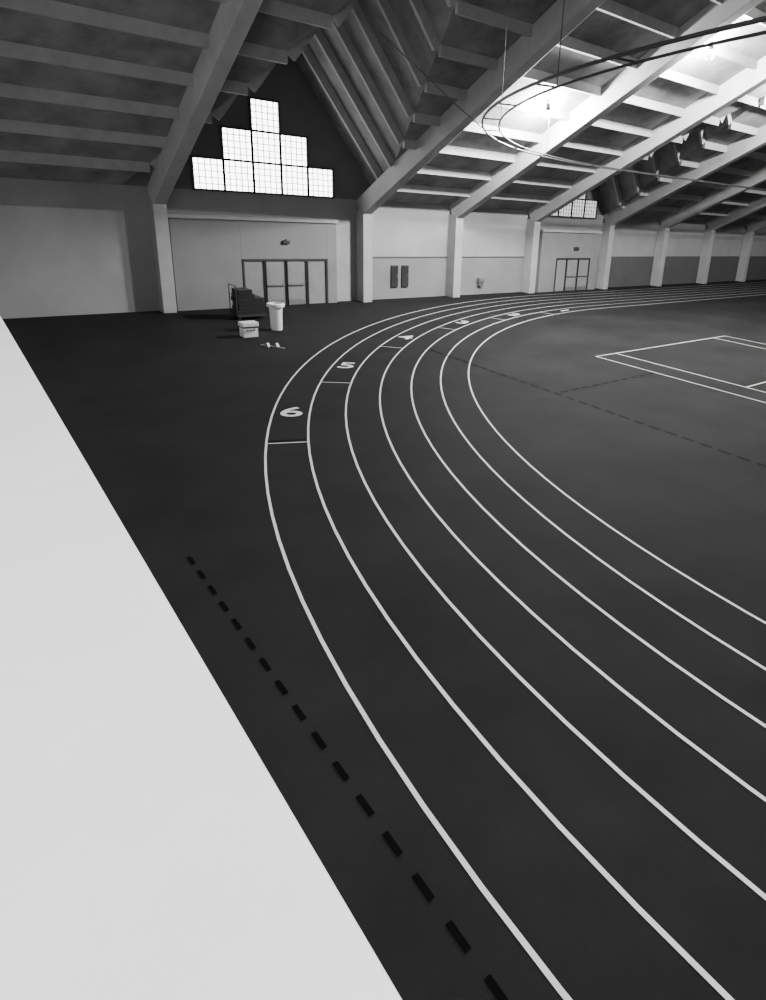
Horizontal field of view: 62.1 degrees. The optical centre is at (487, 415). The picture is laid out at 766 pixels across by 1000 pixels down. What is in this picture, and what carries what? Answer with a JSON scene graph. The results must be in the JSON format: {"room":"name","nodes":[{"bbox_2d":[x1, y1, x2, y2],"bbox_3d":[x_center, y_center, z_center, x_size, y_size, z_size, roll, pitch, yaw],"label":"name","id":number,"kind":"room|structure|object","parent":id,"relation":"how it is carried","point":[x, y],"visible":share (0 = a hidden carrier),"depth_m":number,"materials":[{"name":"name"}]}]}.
{"room":"indoor running track","nodes":[
{"label":"indoor running track","id":0,"kind":"room"},
{"bbox_2d":[0,0,765,223],"bbox_3d":[33.638,-14.642,27.730,97.200,14.305,57.220,-12,24,-39],"label":"ceiling","id":1,"kind":"structure","parent":0,"point":[601,29],"depth_m":23.40,"materials":[{"name":"metal"}]},
{"bbox_2d":[147,0,262,203],"bbox_3d":[4.907,-8.056,3.886,0.500,15.104,57.196,-12,24,-39],"label":"roof beam","id":2,"kind":"structure","parent":1,"relation":"attached to","point":[233,20],"depth_m":19.76,"materials":[{"name":"concrete"}]},
{"bbox_2d":[0,0,765,218],"bbox_3d":[33.102,-14.997,28.279,97.200,13.495,55.550,-12,24,-39],"label":"ceiling purlins","id":3,"kind":"structure","parent":1,"relation":"attached to","point":[49,8],"depth_m":22.94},
{"bbox_2d":[357,0,604,213],"bbox_3d":[12.373,-9.668,10.122,0.500,15.104,57.196,-12,24,-39],"label":"roof beam","id":4,"kind":"structure","parent":1,"relation":"attached to","point":[525,52],"depth_m":24.07,"materials":[{"name":"concrete"}]},
{"bbox_2d":[542,100,551,118],"bbox_3d":[2.594,-13.340,27.127,0.455,0.758,0.397,-12,24,-39],"label":"ceiling lamp","id":5,"kind":"object","parent":1,"relation":"hanging from","point":[547,109],"depth_m":27.01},
{"bbox_2d":[380,0,765,190],"bbox_3d":[34.132,-15.770,27.542,75.888,11.849,43.568,-12,24,-39],"label":"rail","id":6,"kind":"object","parent":1,"relation":"attached to","point":[761,19],"visible":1,"depth_m":11.23,"materials":[{"name":"metal"}]},
{"bbox_2d":[450,0,762,217],"bbox_3d":[16.954,-10.656,13.948,0.500,15.104,57.196,-12,24,-39],"label":"roof beam","id":7,"kind":"structure","parent":1,"relation":"attached to","point":[628,82],"depth_m":27.00,"materials":[{"name":"concrete"}]},
{"bbox_2d":[528,56,765,221],"bbox_3d":[21.762,-11.694,17.963,0.500,15.104,57.196,-12,24,-39],"label":"roof beam","id":8,"kind":"structure","parent":1,"relation":"attached to","point":[747,80],"depth_m":32.26,"materials":[{"name":"concrete"}]},
{"bbox_2d":[604,124,765,225],"bbox_3d":[27.555,-12.945,22.801,0.500,15.104,57.196,-12,24,-39],"label":"roof beam","id":9,"kind":"structure","parent":1,"relation":"attached to","point":[747,144],"depth_m":39.43,"materials":[{"name":"concrete"}]},
{"bbox_2d":[704,37,715,59],"bbox_3d":[8.919,-14.817,24.865,0.455,1.058,0.397,-12,24,-39],"label":"ceiling lamp","id":10,"kind":"object","parent":1,"relation":"hanging from","point":[710,49],"depth_m":24.88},
{"bbox_2d":[660,165,765,227],"bbox_3d":[32.780,-14.072,27.165,0.500,15.104,57.196,-12,24,-39],"label":"roof beam","id":11,"kind":"structure","parent":1,"relation":"attached to","point":[718,196],"depth_m":45.69,"materials":[{"name":"concrete"}]},
{"bbox_2d":[706,195,765,229],"bbox_3d":[38.004,-15.200,31.529,0.500,15.104,57.196,-12,24,-39],"label":"roof beam","id":12,"kind":"structure","parent":1,"relation":"attached to","point":[759,203],"depth_m":51.51,"materials":[{"name":"concrete"}]},
{"bbox_2d":[746,219,765,231],"bbox_3d":[43.229,-16.328,35.892,0.500,15.104,57.196,-12,24,-39],"label":"roof beam","id":13,"kind":"structure","parent":1,"relation":"attached to","point":[758,224],"depth_m":57.36,"materials":[{"name":"concrete"}]},
{"bbox_2d":[0,56,765,318],"bbox_3d":[14.582,-17.180,49.890,97.200,13.130,0.300,-12,24,-39],"label":"wall","id":14,"kind":"structure","parent":0,"point":[67,248],"depth_m":29.34,"materials":[{"name":"paint"}]},
{"bbox_2d":[189,96,334,198],"bbox_3d":[-10.207,-12.345,28.678,6.740,4.080,0.130,-12,24,-39],"label":"mullions","id":15,"kind":"object","parent":14,"relation":"attached to","point":[250,129],"visible":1,"depth_m":28.52,"materials":[{"name":"black metal"}]},
{"bbox_2d":[193,99,331,196],"bbox_3d":[-10.217,-12.349,28.689,6.650,3.990,0.001,-12,24,-39],"label":"pane","id":16,"kind":"object","parent":15,"relation":"attached to","point":[320,181],"visible":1,"depth_m":28.60,"materials":[{"name":"white glass"}]},
{"bbox_2d":[391,265,397,286],"bbox_3d":[-5.241,-7.844,35.003,0.440,1.200,0.150,-12,24,-39],"label":"wall panel","id":17,"kind":"object","parent":14,"relation":"attached to","point":[394,268],"visible":1,"depth_m":34.94,"materials":[{"name":"metal"}]},
{"bbox_2d":[401,265,408,286],"bbox_3d":[-4.711,-7.959,35.446,0.440,1.200,0.150,-12,24,-39],"label":"wall panel","id":18,"kind":"object","parent":14,"relation":"attached to","point":[404,268],"visible":1,"depth_m":35.40,"materials":[{"name":"metal"}]},
{"bbox_2d":[372,256,523,257],"bbox_3d":[-2.109,-9.519,37.303,11.860,0.050,0.050,-12,24,-39],"label":"trim","id":19,"kind":"structure","parent":14,"relation":"attached to","point":[483,256],"depth_m":36.22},
{"bbox_2d":[476,278,484,285],"bbox_3d":[-0.460,-8.444,39.046,0.450,0.550,0.320,-12,24,-39],"label":"fountain","id":20,"kind":"object","parent":14,"relation":"attached to","point":[479,281],"visible":1,"depth_m":38.96,"materials":[{"name":"grey metal"}]},
{"bbox_2d":[549,193,597,218],"bbox_3d":[5.761,-14.798,42.407,5.290,2.490,0.130,-12,24,-39],"label":"mullions","id":21,"kind":"object","parent":14,"relation":"attached to","point":[585,199],"visible":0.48,"depth_m":43.14,"materials":[{"name":"black metal"}]},
{"bbox_2d":[553,195,596,217],"bbox_3d":[5.752,-14.802,42.418,5.200,2.400,0.001,-12,24,-39],"label":"pane","id":22,"kind":"object","parent":21,"relation":"attached to","point":[583,196],"visible":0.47,"depth_m":43.13,"materials":[{"name":"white glass"}]},
{"bbox_2d":[2,279,765,999],"bbox_3d":[32.881,-2.857,31.681,97.200,0.200,57.220,-12,24,-39],"label":"floor","id":23,"kind":"structure","parent":0,"point":[169,413],"depth_m":7.93,"materials":[{"name":"rubber"}]},
{"bbox_2d":[148,199,176,312],"bbox_3d":[-14.038,-6.848,26.882,0.540,4.700,0.750,-12,24,-39],"label":"concrete column","id":24,"kind":"structure","parent":23,"relation":"on","point":[158,215],"depth_m":26.62,"materials":[{"name":"white concrete"}]},
{"bbox_2d":[0,316,401,999],"bbox_3d":[-2.441,2.709,1.369,3.510,4.190,57.180,-12,24,-39],"label":"wall","id":25,"kind":"structure","parent":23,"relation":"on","point":[149,850],"depth_m":1.13,"materials":[{"name":"paint"}]},
{"bbox_2d":[228,283,265,319],"bbox_3d":[-10.507,-5.017,27.196,1.274,1.464,0.900,-12,24,-39],"label":"cart","id":26,"kind":"object","parent":23,"relation":"on","point":[246,303],"visible":1,"depth_m":26.91,"materials":[{"name":"metal"}]},
{"bbox_2d":[238,320,258,337],"bbox_3d":[-9.140,-3.317,23.811,0.620,0.560,0.510,-12,24,-39],"label":"cooler","id":27,"kind":"object","parent":23,"relation":"on","point":[247,329],"visible":1,"depth_m":23.66,"materials":[{"name":"white plastic"}]},
{"bbox_2d":[167,213,337,310],"bbox_3d":[-10.867,-7.342,29.812,8.010,4.160,0.440,-12,24,-39],"label":"wall","id":28,"kind":"structure","parent":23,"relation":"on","point":[207,251],"depth_m":28.70,"materials":[{"name":"paint"}]},
{"bbox_2d":[241,259,327,305],"bbox_3d":[-9.941,-6.621,30.835,4.370,2.260,0.160,-12,24,-39],"label":"door","id":29,"kind":"structure","parent":28,"relation":"attached to","point":[286,281],"depth_m":30.85,"materials":[{"name":"grey glass"}]},
{"bbox_2d":[282,239,289,243],"bbox_3d":[-9.761,-8.438,30.142,0.340,0.220,0.110,-12,24,-39],"label":"exit sign","id":30,"kind":"object","parent":28,"relation":"attached to","point":[285,241],"visible":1,"depth_m":30.10,"materials":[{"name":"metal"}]},
{"bbox_2d":[260,343,284,348],"bbox_3d":[-7.768,-2.562,22.484,1.024,0.140,0.280,6,19,8],"label":"starting block","id":31,"kind":"object","parent":23,"relation":"on","point":[276,345],"visible":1,"depth_m":22.45,"materials":[{"name":"grey metal"}]},
{"bbox_2d":[266,302,284,330],"bbox_3d":[-8.572,-4.024,25.194,0.720,1.090,0.720,-12,24,-39],"label":"trash can","id":32,"kind":"object","parent":23,"relation":"on","point":[275,308],"visible":1,"depth_m":25.02,"materials":[{"name":"white plastic"}]},
{"bbox_2d":[280,407,302,416],"bbox_3d":[-5.004,-0.111,15.899,0.541,0.001,0.768,-1,19,-12],"label":"number","id":33,"kind":"object","parent":23,"relation":"on","point":[283,413],"visible":1,"depth_m":15.82,"materials":[{"name":"paint"}]},
{"bbox_2d":[338,362,354,367],"bbox_3d":[-4.686,-1.683,20.650,0.501,0.001,0.754,3,19,-2],"label":"number","id":34,"kind":"object","parent":23,"relation":"on","point":[343,363],"visible":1,"depth_m":20.65,"materials":[{"name":"paint"}]},
{"bbox_2d":[356,210,371,301],"bbox_3d":[-6.572,-8.460,33.118,0.540,4.700,0.750,-12,24,-39],"label":"concrete column","id":35,"kind":"structure","parent":23,"relation":"on","point":[363,221],"depth_m":32.87,"materials":[{"name":"white concrete"}]},
{"bbox_2d":[446,215,463,297],"bbox_3d":[-1.991,-9.449,36.944,0.540,4.700,0.750,-12,24,-39],"label":"concrete column","id":36,"kind":"structure","parent":23,"relation":"on","point":[455,225],"depth_m":36.71,"materials":[{"name":"white concrete"}]},
{"bbox_2d":[187,349,765,999],"bbox_3d":[5.363,2.301,10.682,16.600,0.001,30.840,-12,24,-39],"label":"dashed line","id":37,"kind":"object","parent":23,"relation":"on","point":[489,980],"depth_m":5.98,"materials":[{"name":"paint"}]},
{"bbox_2d":[264,282,765,999],"bbox_3d":[33.312,-2.991,31.827,86.672,0.001,54.352,-12,24,-39],"label":"lane","id":38,"kind":"object","parent":23,"relation":"on","point":[499,910],"visible":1,"depth_m":7.63,"materials":[{"name":"paint"}]},
{"bbox_2d":[521,219,540,292],"bbox_3d":[2.817,-10.486,40.959,0.540,4.700,0.750,-12,24,-39],"label":"concrete column","id":39,"kind":"structure","parent":23,"relation":"on","point":[532,227],"depth_m":40.73,"materials":[{"name":"white concrete"}]},
{"bbox_2d":[535,229,602,291],"bbox_3d":[5.572,-10.825,43.425,6.060,4.110,0.640,-12,24,-39],"label":"entrance vestibule","id":40,"kind":"object","parent":23,"relation":"on","point":[553,243],"visible":0.85,"depth_m":42.46,"materials":[{"name":"paint"}]},
{"bbox_2d":[553,258,590,291],"bbox_3d":[5.897,-9.956,43.812,3.560,2.260,0.160,-12,24,-39],"label":"door","id":41,"kind":"structure","parent":40,"relation":"attached to","point":[570,273],"depth_m":43.79,"materials":[{"name":"grey glass"}]},
{"bbox_2d":[595,223,614,288],"bbox_3d":[8.610,-11.737,45.797,0.540,4.700,0.750,-12,24,-39],"label":"concrete column","id":42,"kind":"structure","parent":23,"relation":"on","point":[606,244],"depth_m":45.58,"materials":[{"name":"white concrete"}]},
{"bbox_2d":[650,225,669,285],"bbox_3d":[13.834,-12.864,50.161,0.540,4.700,0.750,-12,24,-39],"label":"concrete column","id":43,"kind":"structure","parent":23,"relation":"on","point":[663,232],"depth_m":49.94,"materials":[{"name":"white concrete"}]},
{"bbox_2d":[696,228,715,283],"bbox_3d":[19.059,-13.992,54.525,0.540,4.700,0.750,-12,24,-39],"label":"concrete column","id":44,"kind":"structure","parent":23,"relation":"on","point":[709,233],"depth_m":54.32,"materials":[{"name":"white concrete"}]},
{"bbox_2d":[735,230,753,281],"bbox_3d":[24.284,-15.120,58.888,0.540,4.700,0.750,-12,24,-39],"label":"concrete column","id":45,"kind":"structure","parent":23,"relation":"on","point":[748,236],"depth_m":58.68,"materials":[{"name":"white concrete"}]},
{"bbox_2d":[469,294,765,621],"bbox_3d":[33.312,-2.987,31.828,75.860,0.001,43.540,-12,24,-39],"label":"floor","id":46,"kind":"structure","parent":0,"point":[697,508],"depth_m":16.98,"materials":[{"name":"rubber"}]},
{"bbox_2d":[596,336,765,402],"bbox_3d":[15.633,0.209,18.892,9.750,0.001,23.900,-12,24,-39],"label":"court lines","id":47,"kind":"object","parent":46,"relation":"on","point":[720,336],"visible":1,"depth_m":23.09,"materials":[{"name":"paint"}]}
]}

